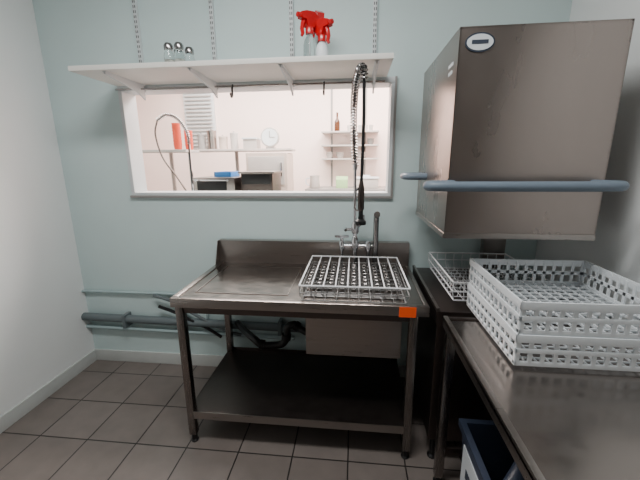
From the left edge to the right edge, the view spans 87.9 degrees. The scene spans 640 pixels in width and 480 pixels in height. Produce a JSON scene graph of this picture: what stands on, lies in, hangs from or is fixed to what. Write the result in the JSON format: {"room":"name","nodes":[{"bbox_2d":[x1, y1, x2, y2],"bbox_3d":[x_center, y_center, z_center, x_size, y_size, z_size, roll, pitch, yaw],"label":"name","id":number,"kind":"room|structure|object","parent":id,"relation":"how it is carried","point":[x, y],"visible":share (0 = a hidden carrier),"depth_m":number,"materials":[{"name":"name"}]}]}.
{"room":"commercial kitchen","nodes":[
{"label":"commercial kitchen","id":0,"kind":"room"},
{"bbox_2d":[0,0,94,415],"bbox_3d":[-2.048,-0.128,0.835,0.100,3.000,3.420,1,13,6],"label":"wall","id":1,"kind":"structure","parent":0,"point":[43,332],"depth_m":2.14,"materials":[{"name":"white paint"}]},
{"bbox_2d":[0,349,96,433],"bbox_3d":[-1.988,1.302,1.097,0.012,0.095,3.288,1,13,6],"label":"baseboard","id":2,"kind":"structure","parent":1,"relation":"attached to","point":[14,414],"depth_m":2.24,"materials":[{"name":"wood"}]},
{"bbox_2d":[0,360,461,479],"bbox_3d":[-1.013,1.113,2.297,6.200,0.100,6.100,1,13,6],"label":"floor","id":3,"kind":"structure","parent":0,"point":[114,420],"depth_m":1.89,"materials":[{"name":"tile"}]},
{"bbox_2d":[169,148,295,190],"bbox_3d":[-1.150,-0.277,4.273,1.680,1.710,0.330,1,13,6],"label":"storage shelf","id":4,"kind":"object","parent":3,"relation":"on","point":[236,151],"visible":0.48,"depth_m":4.04,"materials":[{"name":"white metal"}]},
{"bbox_2d":[197,129,238,148],"bbox_3d":[-1.246,-1.227,4.044,0.513,0.240,0.116,1,13,6],"label":"canisters","id":5,"kind":"object","parent":4,"relation":"on","point":[211,134],"visible":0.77,"depth_m":4.01,"materials":[{"name":"grey ceramic"}]},
{"bbox_2d":[242,137,260,148],"bbox_3d":[-0.820,-1.165,4.013,0.180,0.128,0.220,1,13,6],"label":"storage box","id":6,"kind":"object","parent":4,"relation":"on","point":[248,142],"visible":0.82,"depth_m":3.92,"materials":[{"name":"white plastic"}]},
{"bbox_2d":[261,127,279,148],"bbox_3d":[-0.587,-1.206,3.929,0.230,0.243,0.078,1,13,6],"label":"wall clock","id":7,"kind":"object","parent":4,"relation":"on","point":[270,137],"visible":0.93,"depth_m":3.89,"materials":[{"name":"white plastic"}]},
{"bbox_2d":[246,153,293,190],"bbox_3d":[-0.591,-0.226,4.143,0.480,1.660,0.430,1,13,6],"label":"tall cabinet","id":8,"kind":"object","parent":3,"relation":"on","point":[283,162],"visible":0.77,"depth_m":3.80,"materials":[{"name":"metal"}]},
{"bbox_2d":[169,238,429,459],"bbox_3d":[-0.087,0.582,2.054,1.295,1.032,0.708,1,13,6],"label":"sink","id":9,"kind":"object","parent":3,"relation":"on","point":[347,375],"visible":0.93,"depth_m":1.91,"materials":[{"name":"metal"}]},
{"bbox_2d":[298,255,410,304],"bbox_3d":[0.189,0.205,1.851,0.536,0.090,0.533,1,13,6],"label":"wire dish rack","id":10,"kind":"object","parent":9,"relation":"on","point":[345,286],"visible":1,"depth_m":1.77,"materials":[{"name":"silver metal"}]},
{"bbox_2d":[334,62,379,268],"bbox_3d":[0.190,-0.351,1.931,0.287,1.152,0.439,5,14,22],"label":"faucet","id":11,"kind":"object","parent":9,"relation":"on","point":[361,69],"visible":0.98,"depth_m":1.95,"materials":[{"name":"silver metal"}]},
{"bbox_2d":[399,307,416,317],"bbox_3d":[0.417,0.344,1.578,0.080,0.052,0.002,1,13,6],"label":"sticker","id":12,"kind":"object","parent":9,"relation":"attached to","point":[410,312],"visible":1,"depth_m":1.58,"materials":[{"name":"orange paper"}]},
{"bbox_2d":[305,186,385,190],"bbox_3d":[0.366,-0.096,4.521,1.050,1.220,0.540,1,13,6],"label":"countertop","id":13,"kind":"structure","parent":3,"relation":"on","point":[322,188],"depth_m":4.17,"materials":[{"name":"grey ceramic"}]},
{"bbox_2d":[305,175,319,187],"bbox_3d":[-0.084,-0.763,4.349,0.175,0.160,0.140,10,17,37],"label":"pitcher","id":14,"kind":"object","parent":13,"relation":"on","point":[314,179],"visible":0.99,"depth_m":4.29,"materials":[{"name":"grey ceramic"}]},
{"bbox_2d":[336,176,347,187],"bbox_3d":[0.287,-0.756,4.333,0.150,0.148,0.120,1,13,6],"label":"carton","id":15,"kind":"object","parent":13,"relation":"on","point":[341,181],"visible":1,"depth_m":4.28,"materials":[{"name":"white cardboard"}]},
{"bbox_2d":[357,175,378,187],"bbox_3d":[0.605,-0.768,4.343,0.320,0.163,0.270,1,13,6],"label":"food container","id":16,"kind":"object","parent":13,"relation":"on","point":[369,181],"visible":0.59,"depth_m":4.22,"materials":[{"name":"grey plastic"}]},
{"bbox_2d":[458,418,524,479],"bbox_3d":[0.742,0.999,1.232,0.359,0.582,0.394,1,13,6],"label":"waste bin","id":17,"kind":"object","parent":3,"relation":"on","point":[485,454],"visible":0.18,"depth_m":1.37,"materials":[{"name":"blue plastic"}]},
{"bbox_2d":[400,18,634,458],"bbox_3d":[0.816,0.118,1.748,0.762,2.060,0.876,1,13,6],"label":"dishwasher","id":18,"kind":"object","parent":3,"relation":"on","point":[518,123],"visible":0.82,"depth_m":1.32,"materials":[{"name":"metal"}]},
{"bbox_2d":[428,252,553,301],"bbox_3d":[0.895,0.191,1.837,0.468,0.104,0.548,1,13,6],"label":"rack","id":19,"kind":"object","parent":18,"relation":"in","point":[443,271],"visible":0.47,"depth_m":1.93,"materials":[{"name":"white plastic"}]},
{"bbox_2d":[433,316,639,479],"bbox_3d":[0.840,0.879,1.090,0.675,0.879,0.950,1,13,6],"label":"table","id":20,"kind":"object","parent":3,"relation":"on","point":[554,423],"visible":0.69,"depth_m":0.95,"materials":[{"name":"metal"}]},
{"bbox_2d":[466,282,639,371],"bbox_3d":[0.920,0.314,1.315,0.500,0.115,0.500,1,13,6],"label":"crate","id":21,"kind":"object","parent":20,"relation":"on","point":[568,342],"visible":0.69,"depth_m":1.10,"materials":[{"name":"white plastic"}]},
{"bbox_2d":[469,258,639,338],"bbox_3d":[0.919,0.201,1.289,0.500,0.115,0.500,1,13,6],"label":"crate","id":22,"kind":"object","parent":21,"relation":"on","point":[477,271],"visible":1,"depth_m":1.25,"materials":[{"name":"white plastic"}]},
{"bbox_3d":[-1.108,0.236,3.196,1.600,1.200,0.580,1,13,6],"label":"bench","id":23,"kind":"object","parent":3,"relation":"on","visible":0},
{"bbox_2d":[142,149,198,190],"bbox_3d":[-1.441,-0.573,3.005,0.650,0.463,0.250,1,13,6],"label":"shelf","id":24,"kind":"object","parent":23,"relation":"on","point":[173,150],"visible":0.45,"depth_m":2.90,"materials":[{"name":"white metal"}]},
{"bbox_2d":[171,123,192,149],"bbox_3d":[-1.216,-0.914,2.942,0.173,0.223,0.075,-11,17,-37],"label":"cups","id":25,"kind":"object","parent":24,"relation":"on","point":[176,132],"visible":0.73,"depth_m":2.90,"materials":[{"name":"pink plastic"}]},
{"bbox_2d":[154,113,194,190],"bbox_3d":[-1.196,-0.656,2.738,0.302,0.744,0.032,1,13,6],"label":"hose","id":26,"kind":"object","parent":23,"relation":"on","point":[164,114],"visible":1,"depth_m":2.70,"materials":[{"name":"silver metal"}]},
{"bbox_2d":[194,176,241,190],"bbox_3d":[-0.889,-0.459,3.015,0.370,0.228,0.410,1,13,6],"label":"countertop oven","id":27,"kind":"object","parent":23,"relation":"on","point":[208,183],"visible":0.32,"depth_m":2.83,"materials":[{"name":"metal"}]},
{"bbox_2d":[214,171,239,176],"bbox_3d":[-0.838,-0.596,2.998,0.150,0.043,0.230,1,13,6],"label":"tray","id":28,"kind":"object","parent":27,"relation":"on","point":[222,173],"visible":0.97,"depth_m":2.89,"materials":[{"name":"plastic"}]},
{"bbox_2d":[238,171,282,190],"bbox_3d":[-0.529,-0.491,3.041,0.320,0.273,0.370,1,13,6],"label":"station","id":29,"kind":"object","parent":23,"relation":"on","point":[250,180],"visible":0.76,"depth_m":2.87,"materials":[{"name":"metal"}]},
{"bbox_2d":[135,88,388,190],"bbox_3d":[-0.726,-1.056,4.752,6.200,3.000,0.100,1,13,6],"label":"wall","id":30,"kind":"structure","parent":0,"point":[299,120],"depth_m":4.59,"materials":[{"name":"white paint"}]},
{"bbox_2d":[183,93,217,148],"bbox_3d":[-1.670,-1.708,4.611,0.430,0.850,0.068,1,13,6],"label":"vent","id":31,"kind":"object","parent":30,"relation":"in","point":[199,108],"depth_m":4.59,"materials":[{"name":"metal"}]},
{"bbox_2d":[321,88,378,185],"bbox_3d":[0.398,-1.339,4.390,0.740,1.300,0.240,1,13,6],"label":"wall shelving","id":32,"kind":"object","parent":30,"relation":"attached to","point":[331,132],"visible":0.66,"depth_m":4.38,"materials":[{"name":"white metal"}]},
{"bbox_2d":[326,152,343,157],"label":"stacked bowls","id":33,"kind":"object","parent":32,"relation":"on","point":[341,154],"depth_m":4.41,"materials":[{"name":"grey ceramic"}]},
{"bbox_2d":[334,112,339,130],"bbox_3d":[0.225,-1.542,4.341,0.072,0.235,0.071,1,13,6],"label":"bottle","id":34,"kind":"object","parent":32,"relation":"on","point":[337,122],"visible":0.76,"depth_m":4.32,"materials":[{"name":"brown glass"}]},
{"bbox_2d":[347,125,372,130],"bbox_3d":[0.521,-1.450,4.300,0.336,0.070,0.055,1,13,6],"label":"glasses","id":35,"kind":"object","parent":32,"relation":"on","point":[348,126],"visible":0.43,"depth_m":4.28,"materials":[{"name":"clear glass"}]},
{"bbox_2d":[367,138,374,143],"label":"stacked bowls","id":36,"kind":"object","parent":32,"relation":"on","point":[369,140],"depth_m":4.33,"materials":[{"name":"grey ceramic"}]},
{"bbox_2d":[32,0,571,364],"bbox_3d":[-0.212,-0.477,2.262,3.250,3.000,0.120,1,13,6],"label":"wall","id":37,"kind":"structure","parent":0,"point":[124,243],"depth_m":2.22,"materials":[{"name":"blue paint"}]},
{"bbox_2d":[81,290,305,339],"bbox_3d":[-0.686,0.570,2.455,2.301,0.341,0.080,1,13,6],"label":"pipes","id":38,"kind":"object","parent":37,"relation":"attached to","point":[127,319],"depth_m":2.49,"materials":[{"name":"grey plastic"}]},
{"bbox_2d":[68,0,393,99],"bbox_3d":[-0.487,-1.268,1.839,1.744,0.861,0.396,1,13,6],"label":"wall shelf","id":39,"kind":"object","parent":37,"relation":"attached to","point":[135,76],"visible":0.96,"depth_m":1.88,"materials":[{"name":"white metal"}]},
{"bbox_2d":[163,42,174,61],"bbox_3d":[-0.831,-1.020,1.829,0.056,0.121,0.056,1,13,6],"label":"salt shaker","id":40,"kind":"object","parent":39,"relation":"on","point":[168,47],"visible":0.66,"depth_m":1.81,"materials":[{"name":"clear glass"}]},
{"bbox_2d":[174,42,185,61],"bbox_3d":[-0.771,-1.019,1.822,0.056,0.121,0.056,1,13,6],"label":"salt shaker","id":41,"kind":"object","parent":39,"relation":"on","point":[179,55],"visible":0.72,"depth_m":1.80,"materials":[{"name":"clear glass"}]},
{"bbox_2d":[185,47,194,60],"bbox_3d":[-0.743,-1.037,1.898,0.056,0.121,0.056,1,13,6],"label":"salt shaker","id":42,"kind":"object","parent":39,"relation":"on","point":[189,52],"visible":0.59,"depth_m":1.88,"materials":[{"name":"clear glass"}]},
{"bbox_2d":[296,10,318,55],"bbox_3d":[-0.065,-1.073,1.756,0.130,0.245,0.067,-11,17,-38],"label":"spray bottle","id":43,"kind":"object","parent":39,"relation":"on","point":[308,18],"visible":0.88,"depth_m":1.74,"materials":[{"name":"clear plastic"}]},
{"bbox_2d":[313,10,324,46],"bbox_3d":[-0.018,-1.117,1.865,0.068,0.280,0.130,-6,14,-23],"label":"spray bottle","id":44,"kind":"object","parent":39,"relation":"on","point":[320,14],"visible":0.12,"depth_m":1.80,"materials":[{"name":"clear plastic"}]},
{"bbox_2d":[314,18,333,55],"bbox_3d":[0.019,-1.057,1.762,0.068,0.210,0.130,-13,18,-43],"label":"spray bottle","id":45,"kind":"object","parent":39,"relation":"on","point":[322,30],"visible":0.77,"depth_m":1.75,"materials":[{"name":"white plastic"}]},
{"bbox_2d":[95,349,405,376],"bbox_3d":[-0.207,0.953,2.529,3.250,0.095,0.012,1,13,6],"label":"baseboard","id":46,"kind":"structure","parent":37,"relation":"attached to","point":[101,354],"depth_m":2.63,"materials":[{"name":"wood"}]},
{"bbox_2d":[117,76,397,198],"bbox_3d":[-0.429,-0.657,2.236,1.818,0.733,0.152,1,13,6],"label":"window","id":47,"kind":"structure","parent":37,"relation":"in","point":[127,99],"depth_m":2.21,"materials":[{"name":"paint"}]},
{"bbox_2d":[535,0,639,329],"bbox_3d":[1.284,-0.074,0.493,0.100,3.000,3.420,1,13,6],"label":"wall","id":48,"kind":"structure","parent":0,"point":[615,248],"depth_m":1.48,"materials":[{"name":"white paint"}]}
]}

